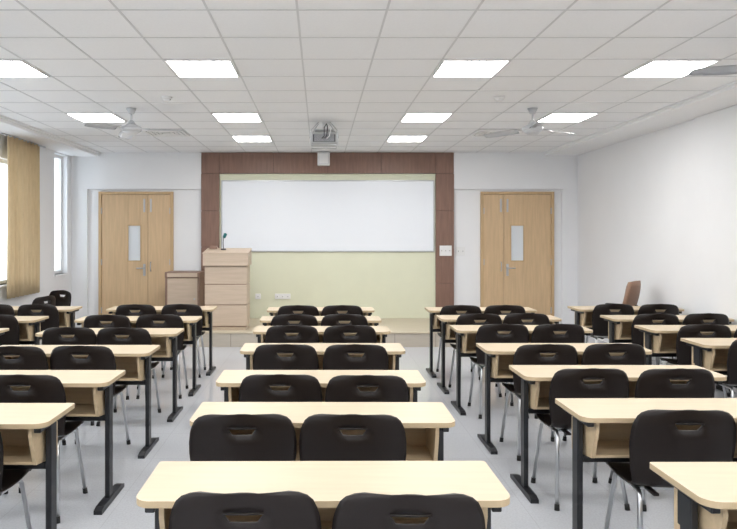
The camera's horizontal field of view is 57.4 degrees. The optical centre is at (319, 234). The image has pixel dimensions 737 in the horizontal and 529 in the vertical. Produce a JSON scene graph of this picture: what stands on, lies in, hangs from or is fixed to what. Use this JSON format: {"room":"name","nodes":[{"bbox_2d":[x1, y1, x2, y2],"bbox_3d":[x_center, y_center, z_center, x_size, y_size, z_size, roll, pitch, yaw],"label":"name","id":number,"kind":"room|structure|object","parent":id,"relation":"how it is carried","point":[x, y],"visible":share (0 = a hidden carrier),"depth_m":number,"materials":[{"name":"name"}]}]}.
{"room":"classroom","nodes":[
{"label":"classroom","id":0,"kind":"room"},
{"bbox_2d":[0,134,71,344],"bbox_3d":[-4.220,0.115,4.785,0.200,2.970,12.770,0,0,0],"label":"wall","id":1,"kind":"structure","parent":0,"point":[48,163],"depth_m":10.24,"materials":[{"name":"paint"}]},
{"bbox_2d":[0,159,6,287],"bbox_3d":[-4.205,-0.160,8.750,0.230,1.680,2.040,0,0,0],"label":"window","id":2,"kind":"structure","parent":1,"relation":"in","point":[2,282],"depth_m":8.86,"materials":[{"name":"white"}]},
{"bbox_2d":[1,133,45,298],"bbox_3d":[-4.028,-0.238,9.160,0.074,2.117,1.320,0,0,0],"label":"window curtain","id":3,"kind":"object","parent":1,"relation":"hanging from","point":[23,156],"visible":1,"depth_m":9.03,"materials":[{"name":"fabric"}]},
{"bbox_2d":[0,114,100,156],"bbox_3d":[-3.875,-1.335,4.785,0.490,0.070,12.770,0,0,0],"label":"trim","id":4,"kind":"structure","parent":1,"relation":"attached to","point":[9,126],"depth_m":9.13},
{"bbox_2d":[54,154,68,276],"bbox_3d":[-4.205,-0.315,10.660,0.230,1.930,0.560,0,0,0],"label":"window","id":5,"kind":"structure","parent":1,"relation":"in","point":[59,271],"depth_m":10.87,"materials":[{"name":"white"}]},
{"bbox_2d":[72,152,576,325],"bbox_3d":[0.075,0.115,11.240,8.390,2.970,0.260,0,0,0],"label":"wall","id":6,"kind":"structure","parent":0,"point":[179,173],"depth_m":11.11,"materials":[{"name":"paint"}]},
{"bbox_2d":[98,192,173,314],"bbox_3d":[-3.060,0.440,11.126,1.240,2.320,0.089,0,0,0],"label":"door","id":7,"kind":"structure","parent":6,"relation":"in","point":[136,229],"depth_m":11.13,"materials":[{"name":"brown wood"}]},
{"bbox_2d":[201,153,453,317],"bbox_3d":[0.125,0.011,11.135,4.190,2.750,0.070,0,0,0],"label":"cladding","id":8,"kind":"object","parent":6,"relation":"attached to","point":[395,284],"visible":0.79,"depth_m":11.15,"materials":[{"name":"brown wood"}]},
{"bbox_2d":[275,294,290,298],"bbox_3d":[-0.614,1.021,11.134,0.249,0.066,0.020,0,0,0],"label":"wall socket","id":9,"kind":"object","parent":8,"relation":"attached to","point":[277,296],"visible":1,"depth_m":11.12,"materials":[{"name":"white plastic"}]},
{"bbox_2d":[318,152,329,165],"bbox_3d":[0.060,-1.250,11.014,0.200,0.220,0.170,0,0,0],"label":"wall speaker","id":10,"kind":"object","parent":8,"relation":"attached to","point":[323,157],"visible":1,"depth_m":10.93,"materials":[{"name":"white plastic"}]},
{"bbox_2d":[221,180,433,251],"bbox_3d":[0.130,-0.315,11.131,3.540,1.190,0.026,0,0,0],"label":"whiteboard","id":11,"kind":"object","parent":8,"relation":"attached to","point":[258,215],"visible":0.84,"depth_m":11.13,"materials":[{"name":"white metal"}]},
{"bbox_2d":[440,246,451,255],"bbox_3d":[2.080,0.260,11.089,0.200,0.170,0.020,0,0,0],"label":"switch panel","id":12,"kind":"object","parent":8,"relation":"attached to","point":[444,250],"visible":1,"depth_m":11.08,"materials":[{"name":"white plastic"}]},
{"bbox_2d":[456,247,464,254],"bbox_3d":[2.340,0.270,11.159,0.150,0.140,0.020,0,0,0],"label":"switch panel","id":13,"kind":"object","parent":6,"relation":"attached to","point":[459,250],"visible":1,"depth_m":11.15,"materials":[{"name":"white plastic"}]},
{"bbox_2d":[480,192,553,315],"bbox_3d":[3.280,0.440,11.126,1.220,2.320,0.089,0,0,0],"label":"door","id":14,"kind":"structure","parent":6,"relation":"in","point":[517,228],"depth_m":11.13,"materials":[{"name":"brown wood"}]},
{"bbox_2d":[0,0,736,152],"bbox_3d":[0.075,-1.420,4.810,8.890,0.100,13.120,0,0,0],"label":"ceiling","id":15,"kind":"structure","parent":0,"point":[12,23],"depth_m":5.42,"materials":[{"name":"tile"}]},
{"bbox_2d":[0,60,49,77],"bbox_3d":[-2.590,-1.364,5.500,0.527,0.012,0.552,0,0,0],"label":"ceiling light panel","id":16,"kind":"object","parent":15,"relation":"in","point":[25,70],"depth_m":5.56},
{"bbox_2d":[65,113,126,121],"bbox_3d":[-2.590,-1.364,7.780,0.527,0.012,0.552,0,0,0],"label":"ceiling light panel","id":17,"kind":"object","parent":15,"relation":"in","point":[83,117],"depth_m":7.76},
{"bbox_2d":[84,107,183,138],"bbox_3d":[-1.917,-1.228,7.240,0.893,0.285,1.032,0,0,5],"label":"ceiling fan","id":18,"kind":"object","parent":15,"relation":"hanging from","point":[130,129],"depth_m":7.18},
{"bbox_2d":[142,129,189,136],"bbox_3d":[-2.045,-1.359,8.920,0.520,0.022,0.520,0,0,0],"label":"ceiling vent","id":19,"kind":"object","parent":15,"relation":"in","point":[153,133],"visible":0.85,"depth_m":8.97,"materials":[{"name":"white plastic"}]},
{"bbox_2d":[164,60,239,77],"bbox_3d":[-0.955,-1.364,5.500,0.527,0.012,0.552,0,0,0],"label":"ceiling light panel","id":20,"kind":"object","parent":15,"relation":"in","point":[182,68],"depth_m":5.48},
{"bbox_2d":[211,113,261,121],"bbox_3d":[-0.955,-1.364,7.780,0.527,0.012,0.552,0,0,0],"label":"ceiling light panel","id":21,"kind":"object","parent":15,"relation":"in","point":[220,117],"depth_m":7.76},
{"bbox_2d":[232,136,272,141],"bbox_3d":[-0.955,-1.364,9.490,0.527,0.012,0.552,0,0,0],"label":"ceiling light panel","id":22,"kind":"object","parent":15,"relation":"in","point":[237,138],"depth_m":9.45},
{"bbox_2d":[309,121,338,148],"bbox_3d":[0.050,-1.218,8.110,0.357,0.305,0.391,0,0,0],"label":"ceiling projector","id":23,"kind":"object","parent":15,"relation":"hanging from","point":[323,137],"depth_m":7.99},
{"bbox_2d":[0,0,736,152],"bbox_3d":[0.030,-1.369,4.785,7.380,0.003,12.770,0,0,0],"label":"grid","id":24,"kind":"object","parent":15,"relation":"attached to","point":[387,9],"visible":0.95,"depth_m":6.35,"materials":[{"name":"grey"}]},
{"bbox_2d":[386,136,427,141],"bbox_3d":[1.225,-1.364,9.490,0.527,0.012,0.552,0,0,0],"label":"ceiling light panel","id":25,"kind":"object","parent":15,"relation":"in","point":[391,138],"depth_m":9.45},
{"bbox_2d":[400,113,452,121],"bbox_3d":[1.225,-1.364,7.780,0.527,0.012,0.552,0,0,0],"label":"ceiling light panel","id":26,"kind":"object","parent":15,"relation":"in","point":[408,117],"depth_m":7.76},
{"bbox_2d":[432,60,510,77],"bbox_3d":[1.225,-1.364,5.500,0.527,0.012,0.552,0,0,0],"label":"ceiling light panel","id":27,"kind":"object","parent":15,"relation":"in","point":[447,68],"depth_m":5.48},
{"bbox_2d":[470,129,518,136],"bbox_3d":[2.315,-1.359,8.920,0.520,0.022,0.520,0,0,0],"label":"ceiling vent","id":28,"kind":"object","parent":15,"relation":"in","point":[480,132],"visible":0.57,"depth_m":8.81,"materials":[{"name":"white plastic"}]},
{"bbox_2d":[494,96,504,101],"bbox_3d":[1.780,-1.347,6.650,0.110,0.045,0.110,0,0,0],"label":"smoke detector","id":29,"kind":"object","parent":15,"relation":"attached to","point":[497,98],"visible":1,"depth_m":6.62,"materials":[{"name":"white plastic"}]},
{"bbox_2d":[483,107,574,137],"bbox_3d":[2.206,-1.228,7.329,0.893,0.285,1.032,0,0,40],"label":"ceiling fan","id":30,"kind":"object","parent":15,"relation":"hanging from","point":[533,128],"depth_m":7.23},
{"bbox_2d":[536,113,598,121],"bbox_3d":[2.860,-1.364,7.780,0.527,0.012,0.552,0,0,0],"label":"ceiling light panel","id":31,"kind":"object","parent":15,"relation":"in","point":[553,117],"depth_m":7.76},
{"bbox_2d":[621,60,720,77],"bbox_3d":[2.860,-1.364,5.500,0.527,0.012,0.552,0,0,0],"label":"ceiling light panel","id":32,"kind":"object","parent":15,"relation":"in","point":[653,68],"depth_m":5.48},
{"bbox_2d":[688,65,736,75],"bbox_3d":[2.997,-1.228,4.600,0.893,0.285,1.032,0,0,0],"label":"ceiling fan","id":33,"kind":"object","parent":15,"relation":"hanging from","point":[726,69],"depth_m":4.62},
{"bbox_2d":[0,335,736,528],"bbox_3d":[0.075,1.650,4.810,8.890,0.100,13.120,0,0,0],"label":"floor","id":34,"kind":"structure","parent":0,"point":[461,443],"depth_m":4.80,"materials":[{"name":"tile"}]},
{"bbox_2d":[0,315,19,345],"bbox_3d":[-3.180,1.187,6.742,0.472,0.832,0.481,0,0,1],"label":"chair","id":35,"kind":"object","parent":34,"relation":"on","point":[11,337],"visible":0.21,"depth_m":6.55,"materials":[{"name":"brown plastic"}]},
{"bbox_2d":[0,304,22,344],"bbox_3d":[-3.679,1.187,7.725,0.472,0.832,0.481,0,0,-1],"label":"chair","id":36,"kind":"object","parent":34,"relation":"on","point":[5,309],"visible":0.12,"depth_m":7.53,"materials":[{"name":"brown plastic"}]},
{"bbox_2d":[0,432,31,528],"bbox_3d":[-1.620,1.187,3.099,0.472,0.832,0.481,0,0,1],"label":"chair","id":37,"kind":"object","parent":34,"relation":"on","point":[9,478],"visible":0.9,"depth_m":3.19,"materials":[{"name":"brown plastic"}]},
{"bbox_2d":[14,316,48,344],"bbox_3d":[-3.450,1.225,6.857,1.220,0.750,0.435,0,0,0],"label":"school desk","id":38,"kind":"object","parent":34,"relation":"on","point":[29,326],"visible":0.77,"depth_m":6.82,"materials":[{"name":"laminate"}]},
{"bbox_2d":[0,346,65,444],"bbox_3d":[-2.150,1.187,4.883,0.472,0.832,0.481,0,0,0],"label":"chair","id":39,"kind":"object","parent":34,"relation":"on","point":[30,358],"visible":0.25,"depth_m":4.67,"materials":[{"name":"brown plastic"}]},
{"bbox_2d":[0,403,74,528],"bbox_3d":[-1.847,1.225,3.217,1.220,0.750,0.435,0,0,0],"label":"school desk","id":40,"kind":"object","parent":34,"relation":"on","point":[29,431],"visible":1,"depth_m":3.19,"materials":[{"name":"laminate"}]},
{"bbox_2d":[17,304,58,344],"bbox_3d":[-3.170,1.187,7.710,0.472,0.832,0.481,0,0,0],"label":"chair","id":41,"kind":"object","parent":34,"relation":"on","point":[51,311],"visible":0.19,"depth_m":7.51,"materials":[{"name":"brown plastic"}]},
{"bbox_2d":[28,296,55,344],"bbox_3d":[-3.676,1.187,8.553,0.481,0.832,0.472,0,0,15],"label":"chair","id":42,"kind":"object","parent":34,"relation":"on","point":[40,300],"visible":0.22,"depth_m":8.46,"materials":[{"name":"brown plastic"}]},
{"bbox_2d":[0,374,87,523],"bbox_3d":[-1.660,1.187,3.935,0.472,0.832,0.481,0,0,1],"label":"chair","id":43,"kind":"object","parent":34,"relation":"on","point":[43,388],"visible":0.47,"depth_m":3.73,"materials":[{"name":"brown plastic"}]},
{"bbox_2d":[12,306,81,326],"bbox_3d":[-3.443,1.225,7.827,1.220,0.750,0.435,0,0,0],"label":"school desk","id":44,"kind":"object","parent":34,"relation":"on","point":[66,313],"visible":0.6,"depth_m":7.78,"materials":[{"name":"laminate"}]},
{"bbox_2d":[26,290,70,344],"bbox_3d":[-3.708,1.187,9.172,0.472,0.832,0.481,0,0,30],"label":"chair","id":45,"kind":"object","parent":34,"relation":"on","point":[66,300],"visible":0.26,"depth_m":9.35,"materials":[{"name":"brown plastic"}]},
{"bbox_2d":[0,370,124,514],"bbox_3d":[-1.832,1.225,4.048,1.220,0.750,0.435,0,0,0],"label":"school desk","id":46,"kind":"object","parent":34,"relation":"on","point":[91,391],"visible":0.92,"depth_m":4.02,"materials":[{"name":"laminate"}]},
{"bbox_2d":[42,327,96,425],"bbox_3d":[-2.120,1.187,5.841,0.472,0.832,0.481,0,0,0],"label":"chair","id":47,"kind":"object","parent":34,"relation":"on","point":[82,335],"visible":0.24,"depth_m":5.63,"materials":[{"name":"brown plastic"}]},
{"bbox_2d":[1,345,159,458],"bbox_3d":[-1.842,1.225,5.008,1.220,0.750,0.435,0,0,0],"label":"school desk","id":48,"kind":"object","parent":34,"relation":"on","point":[135,360],"visible":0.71,"depth_m":4.97,"materials":[{"name":"laminate"}]},
{"bbox_2d":[50,345,130,444],"bbox_3d":[-1.671,1.187,4.906,0.472,0.832,0.481,0,0,2],"label":"chair","id":49,"kind":"object","parent":34,"relation":"on","point":[99,357],"visible":0.43,"depth_m":4.70,"materials":[{"name":"brown plastic"}]},
{"bbox_2d":[35,328,183,421],"bbox_3d":[-1.847,1.225,5.947,1.220,0.750,0.435,0,0,0],"label":"school desk","id":50,"kind":"object","parent":34,"relation":"on","point":[166,338],"visible":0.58,"depth_m":5.89,"materials":[{"name":"laminate"}]},
{"bbox_2d":[83,315,137,399],"bbox_3d":[-2.080,1.187,6.722,0.472,0.832,0.481,0,0,-1],"label":"chair","id":51,"kind":"object","parent":34,"relation":"on","point":[92,321],"visible":0.29,"depth_m":6.51,"materials":[{"name":"brown plastic"}]},
{"bbox_2d":[96,327,160,425],"bbox_3d":[-1.650,1.187,5.819,0.472,0.832,0.481,0,0,1],"label":"chair","id":52,"kind":"object","parent":34,"relation":"on","point":[105,336],"visible":0.45,"depth_m":5.61,"materials":[{"name":"brown plastic"}]},
{"bbox_2d":[74,316,201,395],"bbox_3d":[-1.845,1.225,6.857,1.220,0.750,0.435,0,0,0],"label":"school desk","id":53,"kind":"object","parent":34,"relation":"on","point":[189,322],"visible":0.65,"depth_m":6.80,"materials":[{"name":"laminate"}]},
{"bbox_2d":[115,304,162,377],"bbox_3d":[-2.060,1.187,7.691,0.472,0.832,0.481,0,0,1],"label":"chair","id":54,"kind":"object","parent":34,"relation":"on","point":[124,310],"visible":0.26,"depth_m":7.48,"materials":[{"name":"brown plastic"}]},
{"bbox_2d":[106,306,216,375],"bbox_3d":[-1.836,1.225,7.827,1.220,0.750,0.435,0,0,0],"label":"school desk","id":55,"kind":"object","parent":34,"relation":"on","point":[207,311],"visible":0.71,"depth_m":7.78,"materials":[{"name":"laminate"}]},
{"bbox_2d":[136,314,188,398],"bbox_3d":[-1.579,1.187,6.756,0.472,0.832,0.481,0,0,-2],"label":"chair","id":56,"kind":"object","parent":34,"relation":"on","point":[143,321],"visible":0.48,"depth_m":6.56,"materials":[{"name":"brown plastic"}]},
{"bbox_2d":[161,304,205,377],"bbox_3d":[-1.560,1.187,7.729,0.472,0.832,0.481,0,0,-1],"label":"chair","id":57,"kind":"object","parent":34,"relation":"on","point":[191,309],"visible":0.48,"depth_m":7.53,"materials":[{"name":"brown plastic"}]},
{"bbox_2d":[165,271,204,305],"bbox_3d":[-2.150,1.090,10.675,0.550,1.020,0.460,0,0,0],"label":"base cabinet","id":58,"kind":"object","parent":34,"relation":"on","point":[181,287],"visible":0.64,"depth_m":10.47,"materials":[{"name":"laminate"}]},
{"bbox_2d":[189,414,296,460],"bbox_3d":[-0.344,1.187,3.115,0.472,0.832,0.481,0,0,-2],"label":"chair","id":59,"kind":"object","parent":34,"relation":"on","point":[273,438],"visible":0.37,"depth_m":2.91,"materials":[{"name":"brown plastic"}]},
{"bbox_2d":[168,490,321,528],"bbox_3d":[-0.234,1.187,2.235,0.472,0.832,0.481,0,0,-1],"label":"chair","id":60,"kind":"object","parent":34,"relation":"on","point":[288,509],"visible":1,"depth_m":2.02,"materials":[{"name":"brown plastic"}]},
{"bbox_2d":[239,374,322,401],"bbox_3d":[-0.220,1.187,3.941,0.472,0.832,0.481,0,0,1],"label":"chair","id":61,"kind":"object","parent":34,"relation":"on","point":[253,388],"visible":0.28,"depth_m":3.73,"materials":[{"name":"brown plastic"}]},
{"bbox_2d":[253,344,318,369],"bbox_3d":[-0.241,1.187,4.968,0.472,0.832,0.481,0,0,2],"label":"chair","id":62,"kind":"object","parent":34,"relation":"on","point":[265,357],"visible":0.3,"depth_m":4.76,"materials":[{"name":"brown plastic"}]},
{"bbox_2d":[265,325,319,342],"bbox_3d":[-0.240,1.187,5.952,0.472,0.832,0.481,0,0,0],"label":"chair","id":63,"kind":"object","parent":34,"relation":"on","point":[274,334],"visible":0.23,"depth_m":5.74,"materials":[{"name":"brown plastic"}]},
{"bbox_2d":[271,314,317,325],"bbox_3d":[-0.250,1.187,6.751,0.472,0.832,0.481,0,0,0],"label":"chair","id":64,"kind":"object","parent":34,"relation":"on","point":[278,320],"visible":0.24,"depth_m":6.54,"materials":[{"name":"brown plastic"}]},
{"bbox_2d":[277,305,318,315],"bbox_3d":[-0.240,1.187,7.601,0.472,0.832,0.481,0,0,0],"label":"chair","id":65,"kind":"object","parent":34,"relation":"on","point":[307,309],"visible":0.24,"depth_m":7.39,"materials":[{"name":"brown plastic"}]},
{"bbox_2d":[216,370,425,401],"bbox_3d":[0.005,1.225,4.048,1.220,0.750,0.435,0,0,0],"label":"school desk","id":66,"kind":"object","parent":34,"relation":"on","point":[229,381],"visible":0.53,"depth_m":4.08,"materials":[{"name":"laminate"}]},
{"bbox_2d":[260,316,381,325],"bbox_3d":[0.006,1.225,6.857,1.220,0.750,0.435,0,0,0],"label":"school desk","id":67,"kind":"object","parent":34,"relation":"on","point":[266,320],"visible":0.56,"depth_m":6.74,"materials":[{"name":"laminate"}]},
{"bbox_2d":[267,307,374,315],"bbox_3d":[0.008,1.225,7.737,1.220,0.750,0.435,0,0,0],"label":"school desk","id":68,"kind":"object","parent":34,"relation":"on","point":[367,311],"visible":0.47,"depth_m":7.57,"materials":[{"name":"laminate"}]},
{"bbox_2d":[253,326,390,342],"bbox_3d":[0.015,1.225,6.088,1.220,0.750,0.435,0,0,0],"label":"school desk","id":69,"kind":"object","parent":34,"relation":"on","point":[260,331],"visible":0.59,"depth_m":6.03,"materials":[{"name":"laminate"}]},
{"bbox_2d":[190,402,454,460],"bbox_3d":[0.011,1.225,3.237,1.220,0.750,0.435,0,0,0],"label":"school desk","id":70,"kind":"object","parent":34,"relation":"on","point":[425,424],"visible":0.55,"depth_m":3.25,"materials":[{"name":"laminate"}]},
{"bbox_2d":[240,343,404,369],"bbox_3d":[0.020,1.225,5.098,1.220,0.750,0.435,0,0,0],"label":"school desk","id":71,"kind":"object","parent":34,"relation":"on","point":[394,350],"visible":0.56,"depth_m":5.06,"materials":[{"name":"laminate"}]},
{"bbox_2d":[136,461,509,528],"bbox_3d":[0.011,1.225,2.348,1.220,0.750,0.435,0,0,0],"label":"school desk","id":72,"kind":"object","parent":34,"relation":"on","point":[327,483],"visible":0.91,"depth_m":2.33,"materials":[{"name":"laminate"}]},
{"bbox_2d":[190,318,455,346],"bbox_3d":[0.190,1.493,10.363,4.100,0.214,1.615,0,0,0],"label":"platform","id":73,"kind":"object","parent":34,"relation":"on","point":[409,332],"visible":0.25,"depth_m":9.57,"materials":[{"name":"brown"}]},
{"bbox_2d":[202,248,251,329],"bbox_3d":[-1.372,0.792,9.960,0.670,1.187,0.470,0,0,0],"label":"podium","id":74,"kind":"object","parent":73,"relation":"on","point":[227,272],"visible":0.89,"depth_m":9.77,"materials":[{"name":"laminate"}]},
{"bbox_2d":[321,305,362,315],"bbox_3d":[0.241,1.187,7.610,0.472,0.832,0.481,0,0,-2],"label":"chair","id":75,"kind":"object","parent":34,"relation":"on","point":[332,309],"visible":0.19,"depth_m":7.39,"materials":[{"name":"brown plastic"}]},
{"bbox_2d":[321,314,367,325],"bbox_3d":[0.240,1.187,6.760,0.472,0.832,0.481,0,0,0],"label":"chair","id":76,"kind":"object","parent":34,"relation":"on","point":[328,320],"visible":0.2,"depth_m":6.54,"materials":[{"name":"brown plastic"}]},
{"bbox_2d":[322,325,376,342],"bbox_3d":[0.251,1.187,5.960,0.472,0.832,0.481,0,0,-2],"label":"chair","id":77,"kind":"object","parent":34,"relation":"on","point":[332,334],"visible":0.25,"depth_m":5.75,"materials":[{"name":"brown plastic"}]},
{"bbox_2d":[299,414,406,460],"bbox_3d":[0.149,1.187,3.113,0.472,0.832,0.481,0,0,2],"label":"chair","id":78,"kind":"object","parent":34,"relation":"on","point":[321,438],"visible":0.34,"depth_m":2.91,"materials":[{"name":"brown plastic"}]},
{"bbox_2d":[323,344,388,369],"bbox_3d":[0.259,1.187,4.962,0.472,0.832,0.481,0,0,1],"label":"chair","id":79,"kind":"object","parent":34,"relation":"on","point":[336,357],"visible":0.27,"depth_m":4.75,"materials":[{"name":"brown plastic"}]},
{"bbox_2d":[325,375,409,401],"bbox_3d":[0.269,1.187,3.922,0.472,0.832,0.481,0,0,2],"label":"chair","id":80,"kind":"object","parent":34,"relation":"on","point":[341,388],"visible":0.27,"depth_m":3.71,"materials":[{"name":"brown plastic"}]},
{"bbox_2d":[332,492,485,528],"bbox_3d":[0.275,1.187,2.222,0.472,0.832,0.481,0,0,1],"label":"chair","id":81,"kind":"object","parent":34,"relation":"on","point":[363,510],"visible":1,"depth_m":2.01,"materials":[{"name":"brown plastic"}]},
{"bbox_2d":[436,305,481,379],"bbox_3d":[1.569,1.187,7.617,0.472,0.832,0.481,0,0,2],"label":"chair","id":82,"kind":"object","parent":34,"relation":"on","point":[450,309],"visible":0.34,"depth_m":7.41,"materials":[{"name":"brown plastic"}]},
{"bbox_2d":[448,313,501,396],"bbox_3d":[1.571,1.187,6.821,0.472,0.832,0.481,0,0,-2],"label":"chair","id":83,"kind":"object","parent":34,"relation":"on","point":[464,319],"visible":0.36,"depth_m":6.61,"materials":[{"name":"brown plastic"}]},
{"bbox_2d":[425,307,536,377],"bbox_3d":[1.842,1.225,7.728,1.220,0.750,0.435,0,0,0],"label":"school desk","id":84,"kind":"object","parent":34,"relation":"on","point":[434,322],"visible":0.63,"depth_m":7.67,"materials":[{"name":"laminate"}]},
{"bbox_2d":[468,324,528,418],"bbox_3d":[1.600,1.187,6.052,0.472,0.832,0.481,0,0,-1],"label":"chair","id":85,"kind":"object","parent":34,"relation":"on","point":[487,333],"visible":0.59,"depth_m":5.85,"materials":[{"name":"brown plastic"}]},
{"bbox_2d":[436,315,561,393],"bbox_3d":[1.837,1.225,6.947,1.220,0.750,0.435,0,0,0],"label":"school desk","id":86,"kind":"object","parent":34,"relation":"on","point":[447,334],"visible":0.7,"depth_m":6.89,"materials":[{"name":"laminate"}]},
{"bbox_2d":[480,305,525,364],"bbox_3d":[2.059,1.187,7.626,0.472,0.832,0.481,0,0,1],"label":"chair","id":87,"kind":"object","parent":34,"relation":"on","point":[493,309],"visible":0.21,"depth_m":7.41,"materials":[{"name":"brown plastic"}]},
{"bbox_2d":[450,325,592,415],"bbox_3d":[1.832,1.225,6.157,1.220,0.750,0.435,0,0,0],"label":"school desk","id":88,"kind":"object","parent":34,"relation":"on","point":[465,334],"visible":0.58,"depth_m":6.11,"materials":[{"name":"laminate"}]},
{"bbox_2d":[495,313,549,395],"bbox_3d":[2.059,1.187,6.848,0.472,0.832,0.481,0,0,2],"label":"chair","id":89,"kind":"object","parent":34,"relation":"on","point":[515,318],"visible":0.25,"depth_m":6.63,"materials":[{"name":"brown plastic"}]},
{"bbox_2d":[499,344,577,460],"bbox_3d":[1.611,1.187,4.968,0.472,0.832,0.481,0,0,-1],"label":"chair","id":90,"kind":"object","parent":34,"relation":"on","point":[529,354],"visible":0.55,"depth_m":4.77,"materials":[{"name":"brown plastic"}]},
{"bbox_2d":[531,324,584,418],"bbox_3d":[2.090,1.187,6.053,0.472,0.832,0.481,0,0,0],"label":"chair","id":91,"kind":"object","parent":34,"relation":"on","point":[543,333],"visible":0.29,"depth_m":5.84,"materials":[{"name":"brown plastic"}]},
{"bbox_2d":[476,343,651,454],"bbox_3d":[1.835,1.225,5.098,1.220,0.750,0.435,0,0,0],"label":"school desk","id":92,"kind":"object","parent":34,"relation":"on","point":[498,356],"visible":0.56,"depth_m":5.06,"materials":[{"name":"laminate"}]},
{"bbox_2d":[531,368,629,510],"bbox_3d":[1.580,1.187,4.106,0.472,0.832,0.481,0,0,-1],"label":"chair","id":93,"kind":"object","parent":34,"relation":"on","point":[565,383],"visible":0.66,"depth_m":3.91,"materials":[{"name":"brown plastic"}]},
{"bbox_2d":[563,343,645,440],"bbox_3d":[2.111,1.187,4.996,0.472,0.832,0.481,0,0,-2],"label":"chair","id":94,"kind":"object","parent":34,"relation":"on","point":[594,354],"visible":0.29,"depth_m":4.79,"materials":[{"name":"brown plastic"}]},
{"bbox_2d":[585,304,633,342],"bbox_3d":[3.319,1.187,7.743,0.472,0.832,0.481,0,0,2],"label":"chair","id":95,"kind":"object","parent":34,"relation":"on","point":[599,325],"visible":0.42,"depth_m":7.55,"materials":[{"name":"brown plastic"}]},
{"bbox_2d":[509,365,726,503],"bbox_3d":[1.843,1.225,4.207,1.220,0.750,0.435,0,0,0],"label":"school desk","id":96,"kind":"object","parent":34,"relation":"on","point":[535,379],"visible":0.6,"depth_m":4.18,"materials":[{"name":"laminate"}]},
{"bbox_2d":[605,281,640,305],"bbox_3d":[3.757,1.088,8.605,0.644,1.024,0.620,0,0,42],"label":"office chair","id":97,"kind":"object","parent":34,"relation":"on","point":[632,292],"visible":0.23,"depth_m":8.32,"materials":[{"name":"brown"}]},
{"bbox_2d":[567,306,683,358],"bbox_3d":[3.567,1.225,7.848,1.220,0.750,0.435,0,0,0],"label":"school desk","id":98,"kind":"object","parent":34,"relation":"on","point":[583,314],"visible":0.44,"depth_m":7.81,"materials":[{"name":"laminate"}]},
{"bbox_2d":[555,398,736,528],"bbox_3d":[1.831,1.225,3.317,1.220,0.750,0.435,0,0,0],"label":"school desk","id":99,"kind":"object","parent":34,"relation":"on","point":[601,427],"visible":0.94,"depth_m":3.29,"materials":[{"name":"laminate"}]},
{"bbox_2d":[631,313,678,364],"bbox_3d":[3.330,1.187,6.816,0.472,0.832,0.481,0,0,1],"label":"chair","id":100,"kind":"object","parent":34,"relation":"on","point":[637,336],"visible":0.24,"depth_m":6.62,"materials":[{"name":"brown plastic"}]},
{"bbox_2d":[637,304,678,364],"bbox_3d":[3.820,1.187,7.732,0.472,0.832,0.481,0,0,0],"label":"chair","id":101,"kind":"object","parent":34,"relation":"on","point":[648,308],"visible":0.17,"depth_m":7.52,"materials":[{"name":"brown plastic"}]},
{"bbox_2d":[608,368,714,510],"bbox_3d":[2.080,1.187,4.102,0.472,0.832,0.481,0,0,-1],"label":"chair","id":102,"kind":"object","parent":34,"relation":"on","point":[651,383],"visible":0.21,"depth_m":3.89,"materials":[{"name":"brown plastic"}]},
{"bbox_2d":[600,315,734,393],"bbox_3d":[3.581,1.225,6.947,1.220,0.750,0.435,0,0,0],"label":"school desk","id":103,"kind":"object","parent":34,"relation":"on","point":[619,326],"visible":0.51,"depth_m":6.91,"materials":[{"name":"laminate"}]},
{"bbox_2d":[604,409,735,528],"bbox_3d":[1.639,1.187,3.186,0.472,0.832,0.481,0,0,2],"label":"chair","id":104,"kind":"object","parent":34,"relation":"on","point":[655,436],"visible":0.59,"depth_m":2.99,"materials":[{"name":"brown plastic"}]},
{"bbox_2d":[634,325,736,364],"bbox_3d":[3.575,1.225,6.157,1.220,0.750,0.435,0,0,0],"label":"school desk","id":105,"kind":"object","parent":34,"relation":"on","point":[661,339],"visible":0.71,"depth_m":6.13,"materials":[{"name":"laminate"}]},
{"bbox_2d":[650,462,736,528],"bbox_3d":[1.840,1.225,2.337,1.220,0.750,0.435,0,0,0],"label":"school desk","id":106,"kind":"object","parent":34,"relation":"on","point":[705,493],"visible":1,"depth_m":2.31,"materials":[{"name":"laminate"}]},
{"bbox_2d":[660,324,731,397],"bbox_3d":[3.359,1.187,6.021,0.472,0.832,0.481,0,0,2],"label":"chair","id":107,"kind":"object","parent":34,"relation":"on","point":[683,351],"visible":0.48,"depth_m":5.83,"materials":[{"name":"brown plastic"}]},
{"bbox_2d":[682,313,730,396],"bbox_3d":[3.840,1.187,6.841,0.472,0.832,0.481,0,0,0],"label":"chair","id":108,"kind":"object","parent":34,"relation":"on","point":[691,319],"visible":0.27,"depth_m":6.63,"materials":[{"name":"brown plastic"}]},
{"bbox_2d":[680,338,736,374],"bbox_3d":[3.581,1.225,5.357,1.220,0.750,0.435,0,0,0],"label":"school desk","id":109,"kind":"object","parent":34,"relation":"on","point":[711,354],"visible":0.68,"depth_m":5.33,"materials":[{"name":"laminate"}]},
{"bbox_2d":[721,340,736,397],"bbox_3d":[3.330,1.187,5.247,0.472,0.832,0.481,0,0,1],"label":"chair","id":110,"kind":"object","parent":34,"relation":"on","point":[732,353],"visible":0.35,"depth_m":5.09,"materials":[{"name":"brown plastic"}]},
{"bbox_2d":[577,105,736,392],"bbox_3d":[4.345,0.115,4.785,0.250,2.970,12.770,0,0,0],"label":"wall","id":111,"kind":"structure","parent":0,"point":[657,209],"depth_m":8.30,"materials":[{"name":"paint"}]},
{"bbox_2d":[543,80,736,154],"bbox_3d":[3.980,-1.345,4.785,0.580,0.050,12.770,0,0,0],"label":"trim","id":112,"kind":"structure","parent":111,"relation":"attached to","point":[725,96],"depth_m":7.75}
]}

